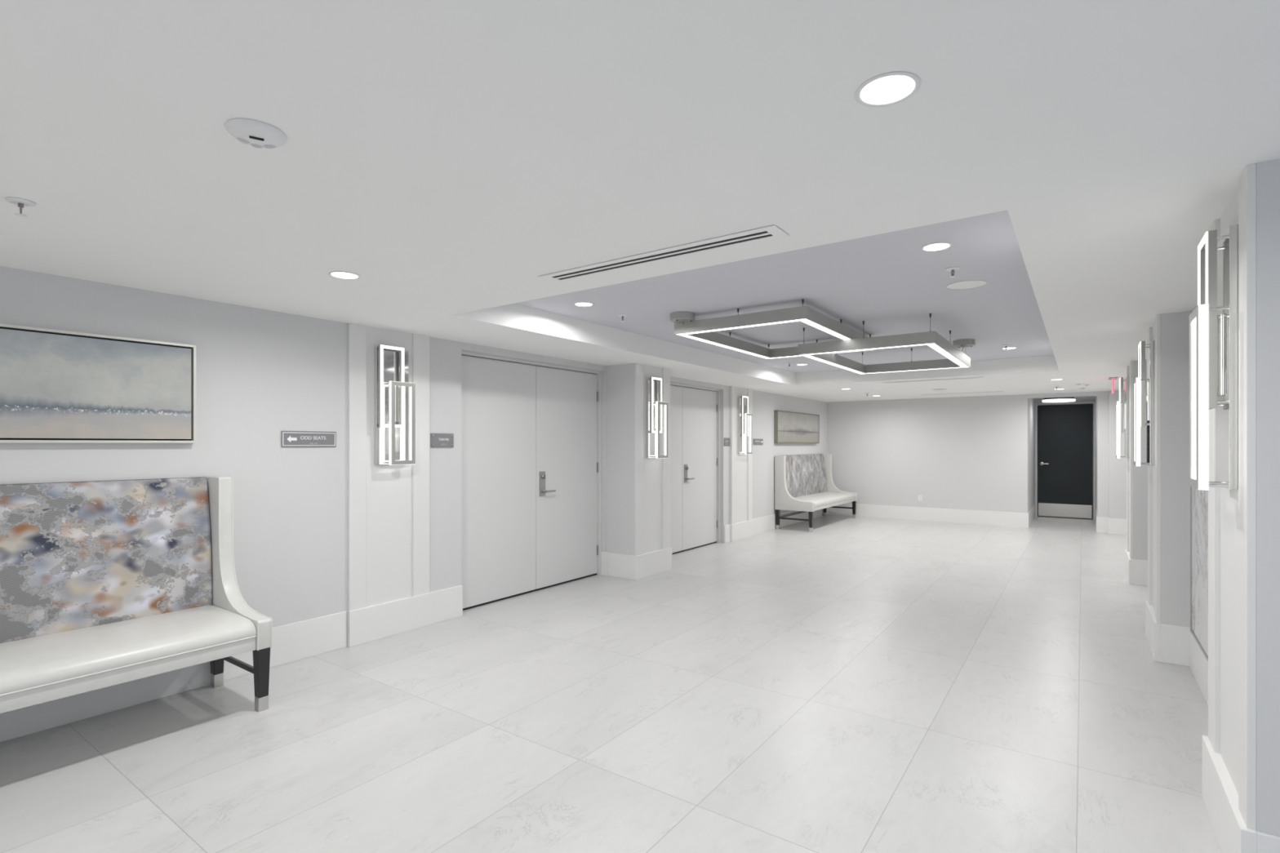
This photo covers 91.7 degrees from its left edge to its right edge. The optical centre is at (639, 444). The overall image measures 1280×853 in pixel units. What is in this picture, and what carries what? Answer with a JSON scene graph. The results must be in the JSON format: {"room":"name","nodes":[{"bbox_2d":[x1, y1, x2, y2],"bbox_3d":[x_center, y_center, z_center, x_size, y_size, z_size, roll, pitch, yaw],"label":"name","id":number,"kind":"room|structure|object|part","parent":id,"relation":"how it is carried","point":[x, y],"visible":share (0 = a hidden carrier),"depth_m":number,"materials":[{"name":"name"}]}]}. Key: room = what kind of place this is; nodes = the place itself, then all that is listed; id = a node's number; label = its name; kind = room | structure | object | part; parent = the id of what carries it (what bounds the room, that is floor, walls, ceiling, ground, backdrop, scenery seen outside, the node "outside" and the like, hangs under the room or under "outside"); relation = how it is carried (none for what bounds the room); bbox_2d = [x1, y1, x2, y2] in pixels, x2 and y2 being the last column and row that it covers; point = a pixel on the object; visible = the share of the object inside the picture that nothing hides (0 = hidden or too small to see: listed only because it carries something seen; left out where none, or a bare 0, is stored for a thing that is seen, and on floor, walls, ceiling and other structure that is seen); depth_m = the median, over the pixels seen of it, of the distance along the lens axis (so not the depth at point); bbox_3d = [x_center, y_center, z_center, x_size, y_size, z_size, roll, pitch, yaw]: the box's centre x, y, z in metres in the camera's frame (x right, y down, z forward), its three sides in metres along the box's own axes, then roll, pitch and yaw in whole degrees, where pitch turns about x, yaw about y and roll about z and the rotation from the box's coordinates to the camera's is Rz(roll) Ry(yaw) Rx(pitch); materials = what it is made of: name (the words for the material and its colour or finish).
{"room":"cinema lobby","nodes":[
{"label":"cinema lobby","id":0,"kind":"room"},
{"bbox_2d":[0,266,826,627],"bbox_3d":[-0.668,0.300,6.628,0.698,2.400,16.420,0,0,35],"label":"wall","id":1,"kind":"structure","parent":0,"point":[261,374],"depth_m":4.25,"materials":[{"name":"grey paint"}]},
{"bbox_2d":[0,323,195,443],"bbox_3d":[-3.378,-0.305,2.876,0.050,0.595,2.262,0,0,35],"label":"framed painting","id":2,"kind":"object","parent":1,"relation":"attached to","point":[57,386],"visible":1,"depth_m":3.39,"materials":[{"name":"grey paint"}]},
{"bbox_2d":[280,431,336,447],"bbox_3d":[-2.330,-0.036,4.381,0.009,0.111,0.380,0,0,35],"label":"wall sign","id":3,"kind":"object","parent":1,"relation":"attached to","point":[288,438],"visible":1,"depth_m":4.37,"materials":[{"name":"grey plastic"}]},
{"bbox_2d":[347,323,429,611],"bbox_3d":[-1.959,0.177,4.889,0.022,2.155,0.695,0,0,35],"label":"wall panel","id":4,"kind":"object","parent":1,"relation":"attached to","point":[388,505],"depth_m":4.83,"materials":[{"name":"white paint"}]},
{"bbox_2d":[373,344,415,465],"bbox_3d":[-1.915,-0.301,4.857,0.120,0.918,0.282,0,0,35],"label":"wall sconce","id":5,"kind":"object","parent":1,"relation":"attached to","point":[391,384],"visible":1,"depth_m":4.83,"materials":[{"name":"silver metal"}]},
{"bbox_3d":[-1.928,-0.445,4.819,0.024,0.630,0.205,0,0,35],"label":"frame","id":6,"kind":"part","parent":5,"relation":"part of","materials":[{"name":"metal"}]},
{"bbox_2d":[380,344,404,427],"bbox_3d":[-1.917,-0.445,4.811,0.004,0.628,0.203,0,0,35],"label":"diffuser","id":7,"kind":"object","parent":5,"relation":"attached to","point":[401,350],"depth_m":4.82,"materials":[{"name":"white"}]},
{"bbox_2d":[389,381,415,465],"bbox_3d":[-1.859,-0.164,4.860,0.026,0.645,0.211,0,0,35],"label":"diffuser","id":8,"kind":"object","parent":5,"relation":"attached to","point":[392,384],"depth_m":4.88,"materials":[{"name":"white"}]},
{"bbox_3d":[-1.847,-0.164,4.852,0.003,0.642,0.208,0,0,35],"label":"frame","id":9,"kind":"part","parent":5,"relation":"part of","materials":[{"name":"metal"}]},
{"bbox_2d":[0,507,827,742],"bbox_3d":[-0.543,1.367,6.601,0.534,0.265,16.120,0,0,35],"label":"baseboard","id":10,"kind":"structure","parent":1,"relation":"attached to","point":[294,642],"depth_m":4.43,"materials":[{"name":"white wood"}]},
{"bbox_2d":[430,433,453,447],"bbox_3d":[-1.681,-0.033,5.287,0.014,0.120,0.230,0,0,35],"label":"wall sign","id":11,"kind":"object","parent":1,"relation":"attached to","point":[437,440],"visible":1,"depth_m":5.28,"materials":[{"name":"grey plastic"}]},
{"bbox_2d":[461,350,601,610],"bbox_3d":[-1.075,0.333,6.351,0.157,2.335,2.027,0,0,35],"label":"door","id":12,"kind":"structure","parent":1,"relation":"in","point":[531,431],"depth_m":6.24,"materials":[{"name":"paint"}]},
{"bbox_3d":[-1.007,0.407,6.409,0.010,0.255,0.080,0,0,35],"label":"handle","id":13,"kind":"part","parent":12,"relation":"part of","materials":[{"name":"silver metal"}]},
{"bbox_3d":[-0.946,0.485,6.442,0.052,0.046,0.158,0,0,35],"label":"lever","id":14,"kind":"part","parent":12,"relation":"part of","materials":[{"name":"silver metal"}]},
{"bbox_2d":[635,363,670,555],"bbox_3d":[0.153,0.177,7.161,0.022,2.155,0.696,0,0,35],"label":"wall panel","id":15,"kind":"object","parent":1,"relation":"attached to","point":[652,475],"depth_m":7.12,"materials":[{"name":"white paint"}]},
{"bbox_2d":[645,377,667,458],"bbox_3d":[0.195,-0.301,7.125,0.120,0.918,0.282,0,0,35],"label":"wall sconce","id":16,"kind":"object","parent":1,"relation":"attached to","point":[654,402],"visible":1,"depth_m":7.05,"materials":[{"name":"silver metal"}]},
{"bbox_3d":[0.182,-0.445,7.088,0.024,0.630,0.205,0,0,35],"label":"frame","id":17,"kind":"part","parent":16,"relation":"part of","materials":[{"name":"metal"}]},
{"bbox_2d":[651,377,662,432],"bbox_3d":[0.194,-0.445,7.080,0.004,0.628,0.203,0,0,35],"label":"diffuser","id":18,"kind":"object","parent":16,"relation":"attached to","point":[658,404],"depth_m":7.05,"materials":[{"name":"white"}]},
{"bbox_2d":[655,401,666,458],"bbox_3d":[0.251,-0.164,7.128,0.026,0.645,0.211,0,0,35],"label":"diffuser","id":19,"kind":"object","parent":16,"relation":"attached to","point":[658,404],"depth_m":7.05,"materials":[{"name":"white"}]},
{"bbox_3d":[0.263,-0.164,7.120,0.003,0.642,0.208,0,0,35],"label":"frame","id":20,"kind":"part","parent":16,"relation":"part of","materials":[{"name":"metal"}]},
{"bbox_2d":[670,382,719,554],"bbox_3d":[0.572,0.333,8.661,0.157,2.335,2.080,0,0,35],"label":"door","id":21,"kind":"structure","parent":1,"relation":"in","point":[695,411],"depth_m":8.93,"materials":[{"name":"paint"}]},
{"bbox_3d":[0.644,0.407,8.726,0.010,0.255,0.080,0,0,35],"label":"handle","id":22,"kind":"part","parent":21,"relation":"part of","materials":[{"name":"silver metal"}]},
{"bbox_2d":[724,437,729,445],"bbox_3d":[1.333,-0.037,9.517,0.014,0.125,0.177,0,0,35],"label":"wall sign","id":23,"kind":"object","parent":1,"relation":"attached to","point":[726,440],"visible":1,"depth_m":9.51,"materials":[{"name":"grey plastic"}]},
{"bbox_2d":[729,386,752,524],"bbox_3d":[1.613,0.177,9.888,0.040,2.155,0.733,0,0,35],"label":"trim","id":24,"kind":"structure","parent":1,"relation":"attached to","point":[740,464],"depth_m":9.80,"materials":[{"name":"white paint"}]},
{"bbox_2d":[737,395,752,454],"bbox_3d":[1.666,-0.301,9.853,0.120,0.918,0.282,0,0,35],"label":"wall sconce","id":25,"kind":"object","parent":1,"relation":"attached to","point":[743,401],"visible":1,"depth_m":9.78,"materials":[{"name":"silver metal"}]},
{"bbox_3d":[1.631,-0.297,9.874,0.038,0.905,0.275,0,0,35],"label":"plate","id":26,"kind":"part","parent":25,"relation":"part of","materials":[{"name":"silver metal"}]},
{"bbox_3d":[1.653,-0.445,9.815,0.024,0.630,0.205,0,0,35],"label":"frame","id":27,"kind":"part","parent":25,"relation":"part of","materials":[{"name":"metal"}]},
{"bbox_2d":[742,395,748,435],"bbox_3d":[1.665,-0.445,9.807,0.004,0.628,0.203,0,0,35],"label":"diffuser","id":28,"kind":"object","parent":25,"relation":"attached to","point":[744,418],"depth_m":9.78,"materials":[{"name":"white"}]},
{"bbox_2d":[744,413,751,454],"bbox_3d":[1.723,-0.164,9.856,0.026,0.645,0.211,0,0,35],"label":"diffuser","id":29,"kind":"object","parent":25,"relation":"attached to","point":[746,415],"depth_m":9.78,"materials":[{"name":"white"}]},
{"bbox_3d":[1.734,-0.164,9.848,0.003,0.642,0.208,0,0,35],"label":"frame","id":30,"kind":"part","parent":25,"relation":"part of","materials":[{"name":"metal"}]},
{"bbox_2d":[752,439,763,444],"bbox_3d":[1.985,-0.042,10.435,0.009,0.100,0.380,0,0,35],"label":"wall sign","id":31,"kind":"object","parent":1,"relation":"attached to","point":[755,442],"visible":1,"depth_m":10.42,"materials":[{"name":"grey plastic"}]},
{"bbox_2d":[773,409,819,443],"bbox_3d":[3.014,-0.311,11.827,0.070,0.587,2.120,0,0,35],"label":"framed painting","id":32,"kind":"object","parent":1,"relation":"attached to","point":[789,427],"visible":1,"depth_m":11.64},
{"bbox_2d":[0,515,1221,852],"bbox_3d":[2.947,1.550,5.513,8.000,0.100,18.800,0,0,35],"label":"floor","id":33,"kind":"structure","parent":0,"point":[848,684],"depth_m":3.25,"materials":[{"name":"tile"}]},
{"bbox_2d":[0,475,272,713],"bbox_3d":[-3.102,0.848,2.684,0.692,1.303,2.550,0,0,35],"label":"upholstered bench","id":34,"kind":"object","parent":33,"relation":"on","point":[104,584],"visible":1,"depth_m":3.33,"materials":[{"name":"leather"}]},
{"bbox_3d":[-3.345,0.651,2.857,0.095,0.898,2.382,0,0,35],"label":"backrest","id":35,"kind":"part","parent":34,"relation":"part of","materials":[{"name":"fabric"}]},
{"bbox_3d":[-3.078,1.025,2.666,0.612,0.090,2.386,0,0,35],"label":"seat","id":36,"kind":"part","parent":34,"relation":"part of","materials":[{"name":"leather"}]},
{"bbox_3d":[-2.631,1.286,3.864,0.068,0.277,0.068,0,0,35],"label":"leg","id":37,"kind":"part","parent":34,"relation":"part of","materials":[{"name":"brown wood"}]},
{"bbox_3d":[-2.142,1.286,3.516,0.068,0.277,0.068,0,0,35],"label":"leg","id":38,"kind":"part","parent":34,"relation":"part of","materials":[{"name":"brown wood"}]},
{"bbox_2d":[774,453,857,532],"bbox_3d":[3.398,0.848,11.804,0.692,1.303,2.550,0,0,35],"label":"upholstered bench","id":39,"kind":"object","parent":33,"relation":"on","point":[804,483],"visible":1,"depth_m":11.62,"materials":[{"name":"grey leather"}]},
{"bbox_3d":[2.436,1.286,10.973,0.068,0.277,0.068,0,0,35],"label":"leg","id":40,"kind":"part","parent":39,"relation":"part of","materials":[{"name":"brown wood"}]},
{"bbox_3d":[3.155,0.651,11.978,0.095,0.898,2.382,0,0,35],"label":"backrest","id":41,"kind":"part","parent":39,"relation":"part of","materials":[{"name":"grey fabric"}]},
{"bbox_3d":[2.925,1.286,10.625,0.068,0.277,0.068,0,0,35],"label":"leg","id":42,"kind":"part","parent":39,"relation":"part of","materials":[{"name":"brown wood"}]},
{"bbox_3d":[3.422,1.025,11.787,0.612,0.090,2.386,0,0,35],"label":"seat","id":43,"kind":"part","parent":39,"relation":"part of","materials":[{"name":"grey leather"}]},
{"bbox_3d":[4.358,1.286,12.637,0.068,0.277,0.068,0,0,35],"label":"leg","id":44,"kind":"part","parent":39,"relation":"part of","materials":[{"name":"brown wood"}]},
{"bbox_2d":[0,0,1279,402],"bbox_3d":[2.918,-1.005,5.473,8.000,0.210,18.700,0,0,35],"label":"ceiling","id":45,"kind":"structure","parent":0,"point":[1075,159],"depth_m":1.96,"materials":[{"name":"paint"}]},
{"bbox_2d":[4,196,36,217],"bbox_3d":[-2.291,-0.874,2.299,0.084,0.051,0.084,0,0,35],"label":"sprinkler","id":46,"kind":"object","parent":45,"relation":"attached to","point":[21,202],"visible":1,"depth_m":2.29,"materials":[{"name":"white metal"}]},
{"bbox_2d":[225,118,287,148],"bbox_3d":[-1.103,-0.885,1.787,0.152,0.030,0.152,0,0,35],"label":"sensor","id":47,"kind":"object","parent":45,"relation":"attached to","point":[255,133],"visible":1,"depth_m":1.76,"materials":[{"name":"white plastic"}]},
{"bbox_2d":[328,271,360,279],"bbox_3d":[-1.571,-0.898,3.304,0.157,0.003,0.157,0,0,35],"label":"recessed light","id":48,"kind":"object","parent":45,"relation":"in","point":[339,274],"visible":1,"depth_m":3.30,"materials":[{"name":"white glass"}]},
{"bbox_2d":[573,302,593,306],"bbox_3d":[-0.438,-1.089,4.831,0.157,0.003,0.157,0,0,35],"label":"recessed light","id":49,"kind":"object","parent":45,"relation":"in","point":[578,304],"visible":1,"depth_m":4.82,"materials":[{"name":"white"}]},
{"bbox_2d":[617,314,627,321],"bbox_3d":[-0.146,-1.063,5.240,0.084,0.051,0.084,0,0,35],"label":"sprinkler","id":50,"kind":"object","parent":45,"relation":"attached to","point":[619,315],"visible":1,"depth_m":5.23,"materials":[{"name":"white metal"}]},
{"bbox_2d":[537,225,789,283],"bbox_3d":[0.048,-0.897,2.995,1.346,0.004,0.157,0,0,35],"label":"ceiling vent","id":51,"kind":"object","parent":45,"relation":"in","point":[772,232],"visible":1,"depth_m":2.91,"materials":[{"name":"metal"}]},
{"bbox_2d":[670,298,875,359],"bbox_3d":[1.272,-1.013,5.661,1.160,0.154,2.044,0,0,35],"label":"pendant light","id":52,"kind":"object","parent":45,"relation":"hanging from","point":[686,325],"visible":0.82,"depth_m":5.12,"materials":[{"name":"metal"}]},
{"bbox_3d":[1.899,-1.100,5.947,3.381,0.020,6.410,0,0,35],"label":"tray panel","id":53,"kind":"part","parent":45,"relation":"part of","materials":[{"name":"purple paint"}]},
{"bbox_2d":[797,313,975,374],"bbox_3d":[2.560,-0.963,6.240,1.255,0.254,1.985,0,0,35],"label":"pendant light","id":54,"kind":"object","parent":45,"relation":"hanging from","point":[822,352],"visible":1,"depth_m":5.78,"materials":[{"name":"metal"}]},
{"bbox_2d":[854,71,920,106],"bbox_3d":[0.627,-0.898,1.577,0.157,0.003,0.157,0,0,35],"label":"recessed light","id":55,"kind":"object","parent":45,"relation":"in","point":[887,89],"visible":1,"depth_m":1.57,"materials":[{"name":"white plastic"}]},
{"bbox_2d":[882,377,986,383],"bbox_3d":[4.074,-0.897,8.689,1.330,0.004,0.120,0,0,35],"label":"ceiling vent","id":56,"kind":"object","parent":45,"relation":"in","point":[971,377],"visible":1,"depth_m":8.64,"materials":[{"name":"metal"}]},
{"bbox_2d":[920,242,952,251],"bbox_3d":[1.635,-1.089,3.426,0.157,0.003,0.157,0,0,35],"label":"recessed light","id":57,"kind":"object","parent":45,"relation":"in","point":[936,246],"visible":1,"depth_m":3.42,"materials":[{"name":"white"}]},
{"bbox_2d":[932,388,946,390],"bbox_3d":[4.883,-0.897,10.126,0.220,0.006,0.220,0,0,35],"label":"ceiling speaker","id":58,"kind":"object","parent":45,"relation":"attached to","point":[935,388],"visible":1,"depth_m":10.12,"materials":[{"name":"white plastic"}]},
{"bbox_2d":[945,266,959,277],"bbox_3d":[1.938,-1.063,3.850,0.084,0.051,0.084,0,0,35],"label":"sprinkler","id":59,"kind":"object","parent":45,"relation":"attached to","point":[952,269],"visible":1,"depth_m":3.84,"materials":[{"name":"white metal"}]},
{"bbox_2d":[924,391,1004,395],"bbox_3d":[5.656,-0.897,10.926,1.330,0.004,0.120,0,0,35],"label":"ceiling vent","id":60,"kind":"object","parent":45,"relation":"in","point":[1000,391],"visible":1,"depth_m":10.85,"materials":[{"name":"metal"}]},
{"bbox_2d":[946,280,986,289],"bbox_3d":[2.226,-1.087,4.237,0.248,0.006,0.248,0,0,35],"label":"ceiling speaker","id":61,"kind":"object","parent":45,"relation":"attached to","point":[969,284],"visible":1,"depth_m":4.23,"materials":[{"name":"white plastic"}]},
{"bbox_2d":[1001,344,1010,350],"bbox_3d":[4.022,-1.063,6.825,0.084,0.051,0.084,0,0,35],"label":"sprinkler","id":62,"kind":"object","parent":45,"relation":"attached to","point":[1005,345],"visible":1,"depth_m":6.82,"materials":[{"name":"white metal"}]},
{"bbox_2d":[1001,346,1017,349],"bbox_3d":[4.185,-1.089,7.038,0.157,0.003,0.157,0,0,35],"label":"recessed light","id":63,"kind":"object","parent":45,"relation":"in","point":[1009,348],"visible":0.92,"depth_m":7.02,"materials":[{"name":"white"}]},
{"bbox_2d":[1041,396,1075,402],"bbox_3d":[7.911,-0.881,11.738,0.528,0.158,0.521,0,0,35],"label":"ceiling light","id":64,"kind":"object","parent":45,"relation":"attached to","point":[1070,398],"visible":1,"depth_m":11.58,"materials":[{"name":"white plastic"}]},
{"bbox_2d":[1108,377,1117,393],"bbox_3d":[6.425,-0.800,8.438,0.090,0.200,0.310,0,0,35],"label":"exit sign","id":65,"kind":"object","parent":45,"relation":"hanging from","point":[1113,379],"visible":1,"depth_m":8.32,"materials":[{"name":"red plastic"}]},
{"bbox_3d":[6.425,-0.795,8.438,0.014,0.190,0.310,0,0,35],"label":"panel","id":66,"kind":"part","parent":65,"relation":"part of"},
{"bbox_2d":[826,390,1126,519],"bbox_3d":[6.745,0.260,12.704,5.560,2.480,2.480,0,0,35],"label":"wall","id":67,"kind":"structure","parent":0,"point":[977,452],"depth_m":11.87,"materials":[{"name":"grey paint"}]},
{"bbox_2d":[918,494,922,501],"bbox_3d":[5.497,1.055,12.188,0.074,0.120,0.008,0,0,35],"label":"wall outlet","id":68,"kind":"object","parent":67,"relation":"attached to","point":[920,497],"visible":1,"depth_m":12.19,"materials":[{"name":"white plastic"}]},
{"bbox_2d":[827,503,1126,535],"bbox_3d":[6.654,1.367,12.636,5.030,0.265,2.296,0,0,35],"label":"baseboard","id":69,"kind":"structure","parent":67,"relation":"attached to","point":[1104,525],"depth_m":11.83,"materials":[{"name":"white wood"}]},
{"bbox_2d":[1035,401,1095,519],"bbox_3d":[8.639,0.323,12.638,1.010,2.355,0.108,0,0,35],"label":"door","id":70,"kind":"structure","parent":67,"relation":"in","point":[1063,433],"depth_m":12.64,"materials":[{"name":"paint"}]},
{"bbox_3d":[8.641,1.347,12.642,0.898,0.265,0.004,0,0,35],"label":"kick plate","id":71,"kind":"part","parent":70,"relation":"part of","materials":[{"name":"silver metal"}]},
{"bbox_2d":[1133,158,1279,836],"bbox_3d":[4.361,0.300,2.983,2.760,2.400,16.320,0,0,35],"label":"wall","id":72,"kind":"structure","parent":0,"point":[1175,326],"depth_m":1.98,"materials":[{"name":"grey paint"}]},
{"bbox_2d":[1126,360,1133,559],"bbox_3d":[5.494,0.177,6.970,0.022,2.155,0.730,0,0,35],"label":"trim","id":73,"kind":"structure","parent":72,"relation":"attached to","point":[1129,369],"depth_m":6.70,"materials":[{"name":"white paint"}]},
{"bbox_2d":[1115,377,1129,458],"bbox_3d":[5.516,-0.301,7.095,0.120,0.918,0.282,0,0,35],"label":"wall sconce","id":74,"kind":"object","parent":73,"relation":"attached to","point":[1119,405],"visible":0.97,"depth_m":7.01,"materials":[{"name":"silver metal"}]},
{"bbox_3d":[5.448,-0.164,7.100,0.003,0.642,0.208,0,0,35],"label":"frame","id":75,"kind":"part","parent":74,"relation":"part of","materials":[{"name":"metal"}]},
{"bbox_2d":[1116,401,1119,458],"bbox_3d":[5.460,-0.164,7.092,0.026,0.645,0.211,0,0,35],"label":"diffuser","id":76,"kind":"object","parent":74,"relation":"attached to","point":[1117,402],"depth_m":7.01,"materials":[{"name":"white"}]},
{"bbox_2d":[1119,377,1120,432],"bbox_3d":[5.518,-0.445,7.141,0.004,0.628,0.203,0,0,35],"label":"diffuser","id":77,"kind":"object","parent":74,"relation":"attached to","point":[1120,378],"depth_m":7.06,"materials":[{"name":"white"}]},
{"bbox_3d":[5.529,-0.445,7.133,0.024,0.630,0.205,0,0,35],"label":"frame","id":78,"kind":"part","parent":74,"relation":"part of","materials":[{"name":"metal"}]},
{"bbox_3d":[5.552,-0.297,7.074,0.038,0.905,0.275,0,0,35],"label":"plate","id":79,"kind":"part","parent":74,"relation":"part of","materials":[{"name":"silver metal"}]},
{"bbox_2d":[1133,340,1155,466],"bbox_3d":[3.749,-0.301,4.615,0.120,0.918,0.282,0,0,35],"label":"wall sconce","id":80,"kind":"object","parent":72,"relation":"attached to","point":[1139,383],"visible":0.99,"depth_m":4.53,"materials":[{"name":"silver metal"}]},
{"bbox_3d":[3.681,-0.164,4.621,0.003,0.642,0.208,0,0,35],"label":"frame","id":81,"kind":"part","parent":80,"relation":"part of","materials":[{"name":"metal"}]},
{"bbox_2d":[1134,377,1140,466],"bbox_3d":[3.692,-0.164,4.612,0.026,0.645,0.211,0,0,35],"label":"diffuser","id":82,"kind":"object","parent":80,"relation":"attached to","point":[1137,380],"depth_m":4.53,"materials":[{"name":"white"}]},
{"bbox_2d":[1138,341,1141,426],"bbox_3d":[3.750,-0.445,4.661,0.004,0.628,0.203,0,0,35],"label":"diffuser","id":83,"kind":"object","parent":80,"relation":"attached to","point":[1140,344],"depth_m":4.58,"materials":[{"name":"white"}]},
{"bbox_3d":[3.762,-0.445,4.653,0.024,0.630,0.205,0,0,35],"label":"frame","id":84,"kind":"part","parent":80,"relation":"part of","materials":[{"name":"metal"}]},
{"bbox_3d":[3.784,-0.297,4.594,0.038,0.905,0.275,0,0,35],"label":"plate","id":85,"kind":"part","parent":80,"relation":"part of","materials":[{"name":"silver metal"}]},
{"bbox_2d":[1147,314,1160,623],"bbox_3d":[3.797,0.177,4.588,0.022,2.155,0.730,0,0,35],"label":"trim","id":86,"kind":"structure","parent":72,"relation":"attached to","point":[1153,332],"depth_m":4.33,"materials":[{"name":"white paint"}]},
{"bbox_2d":[1190,486,1208,661],"bbox_3d":[3.097,0.347,3.337,0.030,1.735,1.710,0,0,35],"label":"framed print","id":87,"kind":"object","parent":72,"relation":"attached to","point":[1198,498],"visible":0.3,"depth_m":3.78},
{"bbox_2d":[1124,549,1279,852],"bbox_3d":[5.956,1.367,5.424,2.596,0.265,10.260,0,0,35],"label":"baseboard","id":88,"kind":"structure","parent":72,"relation":"attached to","point":[1171,644],"depth_m":2.54,"materials":[{"name":"white wood"}]},
{"bbox_2d":[1189,224,1238,489],"bbox_3d":[2.078,-0.301,2.249,0.120,0.918,0.282,0,0,35],"label":"wall sconce","id":89,"kind":"object","parent":72,"relation":"attached to","point":[1214,322],"visible":0.98,"depth_m":2.20,"materials":[{"name":"silver metal"}]},
{"bbox_3d":[2.009,-0.164,2.254,0.003,0.642,0.208,0,0,35],"label":"frame","id":90,"kind":"part","parent":89,"relation":"part of","materials":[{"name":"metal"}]},
{"bbox_2d":[1191,303,1208,489],"bbox_3d":[2.021,-0.164,2.246,0.026,0.645,0.211,0,0,35],"label":"diffuser","id":91,"kind":"object","parent":89,"relation":"attached to","point":[1200,315],"depth_m":2.17,"materials":[{"name":"white"}]},
{"bbox_2d":[1197,231,1208,305],"bbox_3d":[2.079,-0.445,2.295,0.004,0.628,0.203,0,0,35],"label":"diffuser","id":92,"kind":"object","parent":89,"relation":"attached to","point":[1202,248],"depth_m":2.35,"materials":[{"name":"white"}]},
{"bbox_3d":[2.091,-0.445,2.287,0.024,0.630,0.205,0,0,35],"label":"frame","id":93,"kind":"part","parent":89,"relation":"part of","materials":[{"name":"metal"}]},
{"bbox_3d":[2.113,-0.297,2.228,0.038,0.905,0.275,0,0,35],"label":"plate","id":94,"kind":"part","parent":89,"relation":"part of","materials":[{"name":"silver metal"}]},
{"bbox_2d":[1208,163,1256,831],"bbox_3d":[2.182,0.177,2.301,0.022,2.155,0.760,0,0,35],"label":"wall panel","id":95,"kind":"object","parent":72,"relation":"attached to","point":[1232,513],"depth_m":2.08,"materials":[{"name":"white paint"}]}
]}

